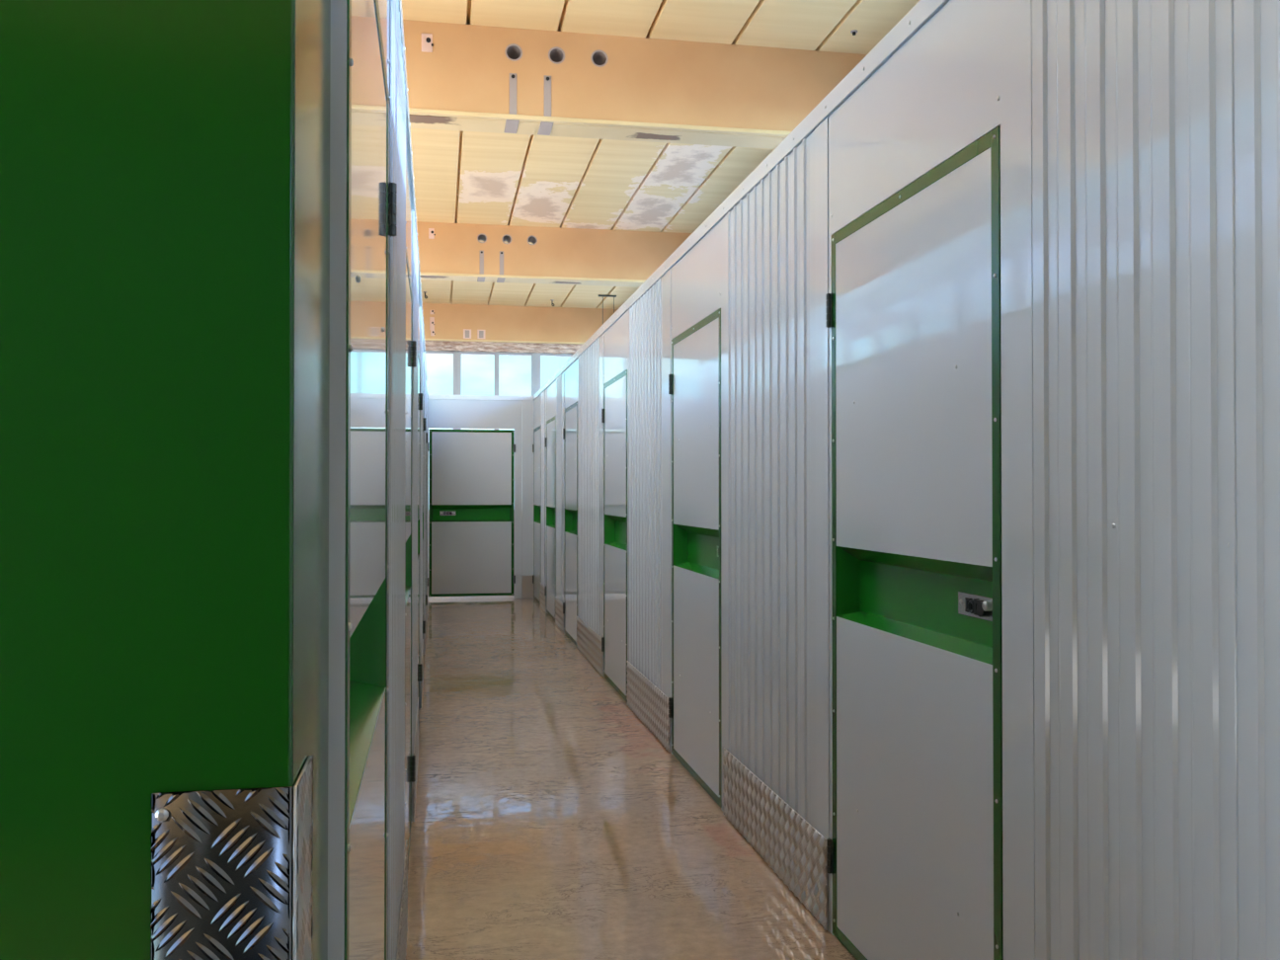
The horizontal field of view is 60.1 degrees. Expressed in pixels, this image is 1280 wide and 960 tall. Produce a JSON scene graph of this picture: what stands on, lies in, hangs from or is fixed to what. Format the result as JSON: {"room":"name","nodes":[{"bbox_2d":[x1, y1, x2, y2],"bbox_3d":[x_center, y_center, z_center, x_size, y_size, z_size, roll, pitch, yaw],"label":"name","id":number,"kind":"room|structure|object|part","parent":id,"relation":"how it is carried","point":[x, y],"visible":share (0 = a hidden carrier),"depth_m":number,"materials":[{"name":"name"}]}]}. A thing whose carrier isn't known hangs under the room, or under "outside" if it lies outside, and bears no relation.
{"room":"self storage corridor","nodes":[
{"label":"self storage corridor","id":0,"kind":"room"},
{"bbox_2d":[513,513,514,584],"bbox_3d":[-4.731,0.963,15.063,9.080,1.000,0.250,0,-1,-10],"label":"wall","id":1,"kind":"structure","parent":0,"point":[514,514],"depth_m":15.47,"materials":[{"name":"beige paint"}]},
{"bbox_2d":[425,350,457,429],"bbox_3d":[-2.862,-0.665,15.397,0.620,2.262,0.095,0,-1,-10],"label":"window","id":2,"kind":"structure","parent":1,"relation":"in","point":[454,354],"depth_m":15.41,"materials":[{"name":"grey paint"}]},
{"bbox_2d":[457,351,496,429],"bbox_3d":[-2.286,-0.663,15.502,0.551,2.262,0.095,0,-1,-10],"label":"window","id":3,"kind":"structure","parent":1,"relation":"in","point":[459,354],"depth_m":15.47,"materials":[{"name":"grey paint"}]},
{"bbox_2d":[496,352,536,513],"bbox_3d":[-1.745,-0.662,15.600,0.549,2.262,0.095,0,-1,-10],"label":"window","id":4,"kind":"structure","parent":1,"relation":"in","point":[532,355],"depth_m":15.60,"materials":[{"name":"grey paint"}]},
{"bbox_2d":[536,353,573,392],"bbox_3d":[-1.202,-0.661,15.698,0.555,2.262,0.095,0,-1,-10],"label":"window frame","id":5,"kind":"structure","parent":1,"relation":"in","point":[538,356],"depth_m":15.62,"materials":[{"name":"grey paint"}]},
{"bbox_2d":[405,584,856,959],"bbox_3d":[-2.903,1.414,4.997,9.480,0.120,21.300,0,-1,-10],"label":"floor","id":6,"kind":"structure","parent":0,"point":[551,823],"depth_m":4.20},
{"bbox_2d":[0,0,330,959],"bbox_3d":[-1.121,0.060,0.820,1.704,2.498,0.281,0,-1,-10],"label":"end panel","id":7,"kind":"object","parent":6,"relation":"on","point":[165,164],"depth_m":0.82,"materials":[{"name":"green paint"}]},
{"bbox_3d":[-0.318,0.769,0.868,0.104,1.075,0.103,0,-1,-10],"label":"corner guard","id":8,"kind":"part","parent":7,"relation":"part of","materials":[{"name":"silver metal"}]},
{"bbox_3d":[-0.269,0.769,0.877,0.004,1.075,0.101,0,-1,-10],"label":"plate","id":9,"kind":"part","parent":7,"relation":"part of","materials":[{"name":"silver metal"}]},
{"bbox_2d":[327,0,390,959],"bbox_3d":[-0.409,0.109,1.633,0.037,2.418,1.067,0,-1,-10],"label":"door surround","id":10,"kind":"object","parent":6,"relation":"on","point":[338,78],"visible":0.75,"depth_m":1.12,"materials":[{"name":"grey paint"}]},
{"bbox_2d":[344,0,397,959],"bbox_3d":[-0.417,0.286,1.613,0.086,2.051,0.985,0,-1,-10],"label":"door","id":11,"kind":"structure","parent":10,"relation":"attached to","point":[368,188],"depth_m":1.52,"materials":[{"name":"grey paint"}]},
{"bbox_3d":[-0.402,0.829,1.600,0.026,0.899,0.900,0,-1,-10],"label":"panel","id":12,"kind":"part","parent":11,"relation":"part of","materials":[{"name":"grey paint"}]},
{"bbox_3d":[-0.402,-0.266,1.612,0.026,0.881,0.900,0,-1,-10],"label":"panel","id":13,"kind":"part","parent":11,"relation":"part of","materials":[{"name":"grey paint"}]},
{"bbox_2d":[399,0,428,399],"bbox_3d":[-1.440,-1.070,7.239,0.052,0.060,12.420,0,-1,-10],"label":"rail","id":14,"kind":"object","parent":10,"relation":"on","point":[408,123],"visible":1,"depth_m":3.62,"materials":[{"name":"white metal"}]},
{"bbox_2d":[387,0,407,959],"bbox_3d":[-0.604,0.121,2.720,0.043,2.418,1.136,0,-1,-10],"label":"corrugated panel","id":15,"kind":"object","parent":6,"relation":"on","point":[397,880],"visible":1,"depth_m":2.47,"materials":[{"name":"grey paint"}]},
{"bbox_3d":[-0.493,0.115,2.178,0.003,2.418,0.029,0,-1,-10],"label":"edge trim","id":16,"kind":"part","parent":15,"relation":"part of","materials":[{"name":"grey paint"}]},
{"bbox_3d":[-0.586,1.191,2.712,0.006,0.268,1.132,0,-1,-10],"label":"kick plate","id":17,"kind":"part","parent":15,"relation":"part of","materials":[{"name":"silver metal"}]},
{"bbox_3d":[-0.694,0.127,3.265,0.003,2.418,0.029,0,-1,-10],"label":"edge trim","id":18,"kind":"part","parent":15,"relation":"part of","materials":[{"name":"grey paint"}]},
{"bbox_2d":[405,129,412,398],"bbox_3d":[-0.813,0.133,3.815,0.037,2.418,1.090,0,-1,-10],"label":"door surround","id":19,"kind":"object","parent":6,"relation":"on","point":[409,205],"visible":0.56,"depth_m":3.81,"materials":[{"name":"grey paint"}]},
{"bbox_2d":[404,243,416,869],"bbox_3d":[-0.823,0.310,3.806,0.086,2.051,0.985,0,-1,-10],"label":"door","id":20,"kind":"structure","parent":19,"relation":"attached to","point":[411,349],"depth_m":3.90,"materials":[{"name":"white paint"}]},
{"bbox_3d":[-0.808,0.853,3.793,0.026,0.899,0.900,0,-1,-10],"label":"panel","id":21,"kind":"part","parent":20,"relation":"part of","materials":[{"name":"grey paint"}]},
{"bbox_3d":[-0.808,-0.242,3.805,0.026,0.881,0.900,0,-1,-10],"label":"panel","id":22,"kind":"part","parent":20,"relation":"part of","materials":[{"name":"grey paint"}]},
{"bbox_3d":[-0.807,0.310,3.799,0.028,2.051,0.966,0,-1,-10],"label":"edge frame","id":23,"kind":"part","parent":20,"relation":"part of","materials":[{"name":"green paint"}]},
{"bbox_2d":[411,209,418,821],"bbox_3d":[-1.016,0.145,4.952,0.043,2.418,1.216,0,-1,-10],"label":"corrugated panel","id":24,"kind":"object","parent":6,"relation":"on","point":[415,699],"visible":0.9,"depth_m":4.67,"materials":[{"name":"grey paint"}]},
{"bbox_3d":[-0.899,0.139,4.370,0.003,2.418,0.029,0,-1,-10],"label":"edge trim","id":25,"kind":"part","parent":24,"relation":"part of","materials":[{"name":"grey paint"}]},
{"bbox_3d":[-0.998,1.216,4.944,0.006,0.268,1.212,0,-1,-10],"label":"kick plate","id":26,"kind":"part","parent":24,"relation":"part of","materials":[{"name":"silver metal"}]},
{"bbox_2d":[418,290,420,362],"bbox_3d":[-1.233,0.157,6.086,0.037,2.418,1.090,0,-1,-10],"label":"door surround","id":27,"kind":"object","parent":6,"relation":"on","point":[419,290],"visible":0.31,"depth_m":6.18,"materials":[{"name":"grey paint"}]},
{"bbox_2d":[417,354,422,717],"bbox_3d":[-1.243,0.334,6.077,0.086,2.051,0.985,0,-1,-10],"label":"door","id":28,"kind":"structure","parent":27,"relation":"attached to","point":[420,395],"depth_m":6.29,"materials":[{"name":"green paint"}]},
{"bbox_3d":[-1.228,-0.218,6.076,0.026,0.881,0.900,0,-1,-10],"label":"panel","id":29,"kind":"part","parent":28,"relation":"part of","materials":[{"name":"grey paint"}]},
{"bbox_3d":[-1.228,0.877,6.064,0.026,0.899,0.900,0,-1,-10],"label":"panel","id":30,"kind":"part","parent":28,"relation":"part of","materials":[{"name":"grey paint"}]},
{"bbox_3d":[-1.227,0.334,6.070,0.028,2.051,0.966,0,-1,-10],"label":"edge frame","id":31,"kind":"part","parent":28,"relation":"part of","materials":[{"name":"green paint"}]},
{"bbox_2d":[419,307,423,708],"bbox_3d":[-1.430,0.169,7.186,0.043,2.418,1.141,0,-1,-10],"label":"corrugated panel","id":32,"kind":"object","parent":6,"relation":"on","point":[422,329],"visible":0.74,"depth_m":6.75,"materials":[{"name":"grey paint"}]},
{"bbox_3d":[-1.319,0.163,6.642,0.003,2.418,0.029,0,-1,-10],"label":"edge trim","id":33,"kind":"part","parent":32,"relation":"part of","materials":[{"name":"grey paint"}]},
{"bbox_3d":[-1.412,1.240,7.178,0.006,0.268,1.137,0,-1,-10],"label":"kick plate","id":34,"kind":"part","parent":32,"relation":"part of","materials":[{"name":"silver metal"}]},
{"bbox_2d":[423,352,426,654],"bbox_3d":[-1.836,0.193,9.381,0.043,2.418,1.136,0,-1,-10],"label":"corrugated panel","id":35,"kind":"object","parent":6,"relation":"on","point":[425,606],"visible":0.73,"depth_m":8.87,"materials":[{"name":"grey paint"}]},
{"bbox_3d":[-1.725,0.187,8.839,0.003,2.418,0.029,0,-1,-10],"label":"edge trim","id":36,"kind":"part","parent":35,"relation":"part of","materials":[{"name":"grey paint"}]},
{"bbox_3d":[-1.818,1.263,9.373,0.006,0.268,1.132,0,-1,-10],"label":"kick plate","id":37,"kind":"part","parent":35,"relation":"part of","materials":[{"name":"silver metal"}]},
{"bbox_2d":[425,377,426,412],"bbox_3d":[-2.046,0.204,10.476,0.037,2.418,1.090,0,-1,-10],"label":"door surround","id":38,"kind":"object","parent":6,"relation":"on","point":[426,377],"visible":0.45,"depth_m":10.79,"materials":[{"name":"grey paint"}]},
{"bbox_2d":[425,412,427,605],"bbox_3d":[-2.055,0.382,10.467,0.086,2.051,0.985,0,-1,-10],"label":"door","id":39,"kind":"structure","parent":38,"relation":"attached to","point":[426,413],"depth_m":10.91,"materials":[{"name":"green paint"}]},
{"bbox_3d":[-2.040,0.382,10.460,0.028,2.051,0.966,0,-1,-10],"label":"edge frame","id":40,"kind":"part","parent":39,"relation":"part of","materials":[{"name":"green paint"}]},
{"bbox_2d":[425,381,427,622],"bbox_3d":[-2.239,0.216,11.559,0.043,2.418,1.106,0,-1,-10],"label":"corrugated panel","id":41,"kind":"object","parent":6,"relation":"on","point":[427,381],"visible":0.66,"depth_m":11.35,"materials":[{"name":"grey paint"}]},
{"bbox_3d":[-2.131,0.210,11.032,0.003,2.418,0.029,0,-1,-10],"label":"edge trim","id":42,"kind":"part","parent":41,"relation":"part of","materials":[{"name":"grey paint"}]},
{"bbox_2d":[427,399,522,599],"bbox_3d":[-2.008,0.237,13.449,1.142,2.418,0.033,0,-1,-10],"label":"door surround","id":43,"kind":"object","parent":6,"relation":"on","point":[441,414],"visible":0.97,"depth_m":13.48,"materials":[{"name":"grey paint"}]},
{"bbox_2d":[428,429,515,596],"bbox_3d":[-2.036,0.399,13.456,1.039,2.021,0.086,0,-1,-10],"label":"door","id":44,"kind":"structure","parent":43,"relation":"attached to","point":[471,495],"depth_m":13.43,"materials":[{"name":"grey paint"}]},
{"bbox_3d":[-2.336,0.405,13.439,0.190,0.052,0.004,0,-1,-10],"label":"lock plate","id":45,"kind":"part","parent":44,"relation":"part of","materials":[{"name":"silver metal"}]},
{"bbox_3d":[-2.043,-0.138,13.447,0.954,0.881,0.026,0,-1,-10],"label":"panel","id":46,"kind":"part","parent":44,"relation":"part of","materials":[{"name":"grey paint"}]},
{"bbox_3d":[-2.043,0.942,13.435,0.954,0.869,0.026,0,-1,-10],"label":"panel","id":47,"kind":"part","parent":44,"relation":"part of","materials":[{"name":"grey paint"}]},
{"bbox_2d":[428,394,533,400],"bbox_3d":[-1.935,-1.002,13.474,1.268,0.060,0.046,0,-1,-10],"label":"rail","id":48,"kind":"object","parent":43,"relation":"on","point":[431,396],"visible":0.91,"depth_m":13.45,"materials":[{"name":"white metal"}]},
{"bbox_2d":[521,400,533,598],"bbox_3d":[-1.377,0.238,13.559,0.137,2.418,0.043,0,-1,-10],"label":"corrugated panel","id":49,"kind":"object","parent":6,"relation":"on","point":[527,406],"visible":1,"depth_m":13.55,"materials":[{"name":"grey paint"}]},
{"bbox_3d":[-1.373,1.308,13.530,0.133,0.268,0.006,0,-1,-10],"label":"kick plate","id":50,"kind":"part","parent":49,"relation":"part of","materials":[{"name":"silver metal"}]},
{"bbox_2d":[533,394,541,429],"bbox_3d":[-1.199,0.232,13.057,0.037,2.418,1.035,0,-1,-10],"label":"wall panel","id":51,"kind":"object","parent":6,"relation":"on","point":[537,402],"visible":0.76,"depth_m":12.99,"materials":[{"name":"grey paint"}]},
{"bbox_2d":[532,425,541,604],"bbox_3d":[-1.189,0.410,13.059,0.086,2.051,0.985,0,-1,-10],"label":"door","id":52,"kind":"structure","parent":51,"relation":"attached to","point":[536,446],"depth_m":13.08,"materials":[{"name":"green paint"}]},
{"bbox_3d":[-1.200,0.953,13.041,0.026,0.899,0.900,0,-1,-10],"label":"panel","id":53,"kind":"part","parent":52,"relation":"part of","materials":[{"name":"grey paint"}]},
{"bbox_3d":[-1.200,-0.142,13.053,0.026,0.881,0.900,0,-1,-10],"label":"panel","id":54,"kind":"part","parent":52,"relation":"part of","materials":[{"name":"grey paint"}]},
{"bbox_2d":[540,389,546,612],"bbox_3d":[-1.062,0.224,12.264,0.043,2.418,0.571,0,-1,-10],"label":"corrugated panel","id":55,"kind":"object","parent":6,"relation":"on","point":[543,394],"visible":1,"depth_m":12.21,"materials":[{"name":"grey paint"}]},
{"bbox_3d":[-1.080,1.294,12.249,0.006,0.268,0.567,0,-1,-10],"label":"kick plate","id":56,"kind":"part","parent":55,"relation":"part of","materials":[{"name":"silver metal"}]},
{"bbox_3d":[-1.031,0.221,12.035,0.003,2.418,0.109,0,-1,-10],"label":"edge trim","id":57,"kind":"part","parent":55,"relation":"part of","materials":[{"name":"grey paint"}]},
{"bbox_2d":[546,379,556,596],"bbox_3d":[-0.906,0.215,11.443,0.037,2.418,1.095,0,-1,-10],"label":"door surround","id":58,"kind":"object","parent":6,"relation":"on","point":[551,389],"visible":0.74,"depth_m":11.19,"materials":[{"name":"grey paint"}]},
{"bbox_2d":[544,416,555,621],"bbox_3d":[-0.903,0.393,11.485,0.086,2.051,0.985,0,-1,-10],"label":"door","id":59,"kind":"structure","parent":58,"relation":"attached to","point":[549,440],"depth_m":11.49,"materials":[{"name":"green paint"}]},
{"bbox_3d":[-0.914,-0.160,11.479,0.026,0.881,0.900,0,-1,-10],"label":"panel","id":60,"kind":"part","parent":59,"relation":"part of","materials":[{"name":"grey paint"}]},
{"bbox_3d":[-0.914,0.935,11.467,0.026,0.899,0.900,0,-1,-10],"label":"panel","id":61,"kind":"part","parent":59,"relation":"part of","materials":[{"name":"grey paint"}]},
{"bbox_2d":[555,371,564,633],"bbox_3d":[-0.751,0.205,10.554,0.043,2.418,0.706,0,-1,-10],"label":"corrugated panel","id":62,"kind":"object","parent":6,"relation":"on","point":[560,380],"visible":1,"depth_m":10.49,"materials":[{"name":"grey paint"}]},
{"bbox_3d":[-0.769,1.276,10.539,0.006,0.268,0.702,0,-1,-10],"label":"kick plate","id":63,"kind":"part","parent":62,"relation":"part of","materials":[{"name":"silver metal"}]},
{"bbox_3d":[-0.708,0.202,10.259,0.003,2.418,0.109,0,-1,-10],"label":"edge trim","id":64,"kind":"part","parent":62,"relation":"part of","materials":[{"name":"grey paint"}]},
{"bbox_2d":[563,358,577,633],"bbox_3d":[-0.589,0.196,9.699,0.037,2.418,1.030,0,-1,-10],"label":"door surround","id":65,"kind":"object","parent":6,"relation":"on","point":[571,373],"visible":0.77,"depth_m":9.76,"materials":[{"name":"grey paint"}]},
{"bbox_2d":[562,401,577,645],"bbox_3d":[-0.581,0.373,9.714,0.086,2.051,0.985,0,-1,-10],"label":"door","id":66,"kind":"structure","parent":65,"relation":"attached to","point":[570,433],"depth_m":9.73,"materials":[{"name":"green paint"}]},
{"bbox_3d":[-0.593,-0.179,9.708,0.026,0.881,0.900,0,-1,-10],"label":"panel","id":67,"kind":"part","parent":66,"relation":"part of","materials":[{"name":"grey paint"}]},
{"bbox_3d":[-0.593,0.916,9.696,0.026,0.899,0.900,0,-1,-10],"label":"panel","id":68,"kind":"part","parent":66,"relation":"part of","materials":[{"name":"grey paint"}]},
{"bbox_2d":[576,333,603,676],"bbox_3d":[-0.376,0.183,8.488,0.043,2.418,1.426,0,-1,-10],"label":"corrugated panel","id":69,"kind":"object","parent":6,"relation":"on","point":[590,618],"visible":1,"depth_m":8.39,"materials":[{"name":"grey paint"}]},
{"bbox_3d":[-0.509,0.190,9.166,0.003,2.418,0.044,0,-1,-10],"label":"edge trim","id":70,"kind":"part","parent":69,"relation":"part of","materials":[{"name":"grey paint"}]},
{"bbox_3d":[-0.394,1.254,8.473,0.006,0.268,1.422,0,-1,-10],"label":"kick plate","id":71,"kind":"part","parent":69,"relation":"part of","materials":[{"name":"silver metal"}]},
{"bbox_3d":[-0.268,0.176,7.839,0.003,2.418,0.109,0,-1,-10],"label":"edge trim","id":72,"kind":"part","parent":69,"relation":"part of","materials":[{"name":"grey paint"}]},
{"bbox_2d":[603,310,628,677],"bbox_3d":[-0.148,0.170,7.270,0.037,2.418,1.048,0,-1,-10],"label":"door surround","id":73,"kind":"object","parent":6,"relation":"on","point":[615,338],"visible":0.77,"depth_m":7.13,"materials":[{"name":"grey paint"}]},
{"bbox_2d":[601,369,627,702],"bbox_3d":[-0.142,0.347,7.296,0.086,2.051,0.985,0,-1,-10],"label":"door","id":74,"kind":"structure","parent":73,"relation":"attached to","point":[614,411],"depth_m":7.32,"materials":[{"name":"green paint"}]},
{"bbox_3d":[-0.153,-0.205,7.291,0.026,0.881,0.900,0,-1,-10],"label":"panel","id":75,"kind":"part","parent":74,"relation":"part of","materials":[{"name":"grey paint"}]},
{"bbox_3d":[-0.153,0.890,7.279,0.026,0.899,0.900,0,-1,-10],"label":"panel","id":76,"kind":"part","parent":74,"relation":"part of","materials":[{"name":"grey paint"}]},
{"bbox_2d":[627,268,671,753],"bbox_3d":[0.051,0.158,6.135,0.043,2.418,1.253,0,-1,-10],"label":"corrugated panel","id":77,"kind":"object","parent":6,"relation":"on","point":[649,663],"visible":1,"depth_m":6.04,"materials":[{"name":"grey paint"}]},
{"bbox_3d":[-0.067,0.164,6.728,0.003,2.418,0.044,0,-1,-10],"label":"edge trim","id":78,"kind":"part","parent":77,"relation":"part of","materials":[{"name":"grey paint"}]},
{"bbox_3d":[0.033,1.228,6.120,0.006,0.268,1.249,0,-1,-10],"label":"kick plate","id":79,"kind":"part","parent":77,"relation":"part of","materials":[{"name":"silver metal"}]},
{"bbox_3d":[0.144,0.151,5.571,0.003,2.418,0.109,0,-1,-10],"label":"edge trim","id":80,"kind":"part","parent":77,"relation":"part of","materials":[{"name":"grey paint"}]},
{"bbox_2d":[670,217,725,810],"bbox_3d":[0.266,0.145,4.992,0.037,2.418,1.070,0,-1,-10],"label":"door surround","id":81,"kind":"object","parent":6,"relation":"on","point":[697,280],"visible":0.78,"depth_m":4.72,"materials":[{"name":"grey paint"}]},
{"bbox_2d":[668,308,720,807],"bbox_3d":[0.270,0.323,5.028,0.086,2.051,0.985,0,-1,-10],"label":"door","id":82,"kind":"structure","parent":81,"relation":"attached to","point":[694,380],"depth_m":4.99,"materials":[{"name":"grey paint"}]},
{"bbox_3d":[0.259,-0.229,5.022,0.026,0.881,0.900,0,-1,-10],"label":"panel","id":83,"kind":"part","parent":82,"relation":"part of","materials":[{"name":"grey paint"}]},
{"bbox_3d":[0.259,0.866,5.010,0.026,0.899,0.900,0,-1,-10],"label":"panel","id":84,"kind":"part","parent":82,"relation":"part of","materials":[{"name":"grey paint"}]},
{"bbox_2d":[722,116,829,931],"bbox_3d":[0.463,0.133,3.873,0.043,2.418,1.198,0,-1,-10],"label":"corrugated panel","id":85,"kind":"object","parent":6,"relation":"on","point":[776,756],"visible":1,"depth_m":3.73,"materials":[{"name":"grey paint"}]},
{"bbox_3d":[0.349,0.139,4.438,0.003,2.418,0.044,0,-1,-10],"label":"edge trim","id":86,"kind":"part","parent":85,"relation":"part of","materials":[{"name":"grey paint"}]},
{"bbox_3d":[0.445,1.204,3.858,0.006,0.268,1.194,0,-1,-10],"label":"kick plate","id":87,"kind":"part","parent":85,"relation":"part of","materials":[{"name":"silver metal"}]},
{"bbox_3d":[0.550,0.127,3.336,0.003,2.418,0.109,0,-1,-10],"label":"edge trim","id":88,"kind":"part","parent":85,"relation":"part of","materials":[{"name":"grey paint"}]},
{"bbox_2d":[828,0,1035,959],"bbox_3d":[0.679,0.121,2.721,0.037,2.418,1.142,0,-1,-10],"label":"door surround","id":89,"kind":"object","parent":6,"relation":"on","point":[966,73],"visible":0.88,"depth_m":2.27,"materials":[{"name":"grey paint"}]},
{"bbox_2d":[825,126,1003,959],"bbox_3d":[0.679,0.299,2.780,0.086,2.051,1.011,0,-1,-10],"label":"door","id":90,"kind":"structure","parent":89,"relation":"attached to","point":[915,850],"depth_m":2.69,"materials":[{"name":"grey paint"}]},
{"bbox_3d":[0.667,-0.254,2.774,0.026,0.881,0.926,0,-1,-10],"label":"panel","id":91,"kind":"part","parent":90,"relation":"part of","materials":[{"name":"grey paint"}]},
{"bbox_3d":[0.667,0.841,2.762,0.026,0.899,0.926,0,-1,-10],"label":"panel","id":92,"kind":"part","parent":90,"relation":"part of","materials":[{"name":"grey paint"}]},
{"bbox_3d":[0.766,0.287,2.507,0.004,0.052,0.190,0,-1,-10],"label":"lock plate","id":93,"kind":"part","parent":90,"relation":"part of","materials":[{"name":"silver metal"}]},
{"bbox_2d":[1031,0,1279,959],"bbox_3d":[1.080,0.097,0.491,0.036,2.418,3.383,0,-1,-10],"label":"corrugated panel","id":94,"kind":"object","parent":6,"relation":"on","point":[1156,123],"visible":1,"depth_m":1.78,"materials":[{"name":"grey paint"}]},
{"bbox_2d":[533,0,949,400],"bbox_3d":[0.043,-1.081,6.210,0.046,0.060,14.980,0,-1,-10],"label":"trim","id":95,"kind":"structure","parent":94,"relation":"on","point":[922,11],"depth_m":3.56,"materials":[{"name":"white paint"}]},
{"bbox_2d":[401,0,919,309],"bbox_3d":[-2.903,-2.646,5.041,9.480,0.200,21.300,0,-1,-10],"label":"ceiling","id":96,"kind":"structure","parent":0,"point":[460,177],"depth_m":8.63,"materials":[{"name":"yellow paint"}]},
{"bbox_2d":[422,303,617,344],"bbox_3d":[-4.722,-2.182,15.051,9.080,0.512,0.286,0,-1,-10],"label":"ceiling beam","id":97,"kind":"structure","parent":96,"relation":"attached to","point":[441,322],"depth_m":15.45,"materials":[{"name":"orange paint"}]},
{"bbox_2d":[424,340,582,353],"bbox_3d":[-4.729,-1.870,15.083,9.080,0.154,0.270,0,-1,-10],"label":"trim","id":98,"kind":"structure","parent":97,"relation":"attached to","point":[448,346],"depth_m":15.48,"materials":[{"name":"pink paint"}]},
{"bbox_2d":[416,221,691,287],"bbox_3d":[-3.886,-2.229,10.447,9.080,0.516,0.286,0,-1,-10],"label":"ceiling beam","id":99,"kind":"structure","parent":96,"relation":"attached to","point":[446,251],"depth_m":10.86,"materials":[{"name":"orange paint"}]},
{"bbox_2d":[598,294,616,323],"bbox_3d":[-0.423,-2.032,14.602,0.260,0.820,1.100,0,-1,-10],"label":"pendant lamp","id":100,"kind":"object","parent":96,"relation":"hanging from","point":[602,295],"visible":0.2,"depth_m":14.59,"materials":[{"name":"grey metal"}]},
{"bbox_2d":[402,19,866,149],"bbox_3d":[-3.060,-2.278,5.902,9.080,0.516,0.286,0,-1,-10],"label":"ceiling beam","id":101,"kind":"structure","parent":96,"relation":"attached to","point":[460,77],"depth_m":6.32,"materials":[{"name":"orange paint"}]},
{"bbox_2d":[850,29,857,35],"bbox_3d":[1.208,-2.523,6.244,0.040,0.020,0.040,0,-1,-10],"label":"bolt","id":102,"kind":"object","parent":96,"relation":"attached to","point":[853,32],"visible":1,"depth_m":6.24,"materials":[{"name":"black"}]},
{"bbox_3d":[-1.640,0.181,8.284,0.037,2.418,1.090,0,-1,-10],"label":"door surround","id":103,"kind":"object","parent":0,"visible":0},
{"bbox_2d":[422,387,425,639],"bbox_3d":[-1.649,0.358,8.274,0.086,2.051,0.985,0,-1,-10],"label":"door","id":104,"kind":"structure","parent":103,"relation":"attached to","point":[424,419],"depth_m":8.43,"materials":[{"name":"green paint"}]},
{"bbox_3d":[-1.635,-0.194,8.274,0.026,0.881,0.900,0,-1,-10],"label":"panel","id":105,"kind":"part","parent":104,"relation":"part of","materials":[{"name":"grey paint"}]},
{"bbox_3d":[-1.635,0.901,8.262,0.026,0.899,0.900,0,-1,-10],"label":"panel","id":106,"kind":"part","parent":104,"relation":"part of","materials":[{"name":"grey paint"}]}
]}

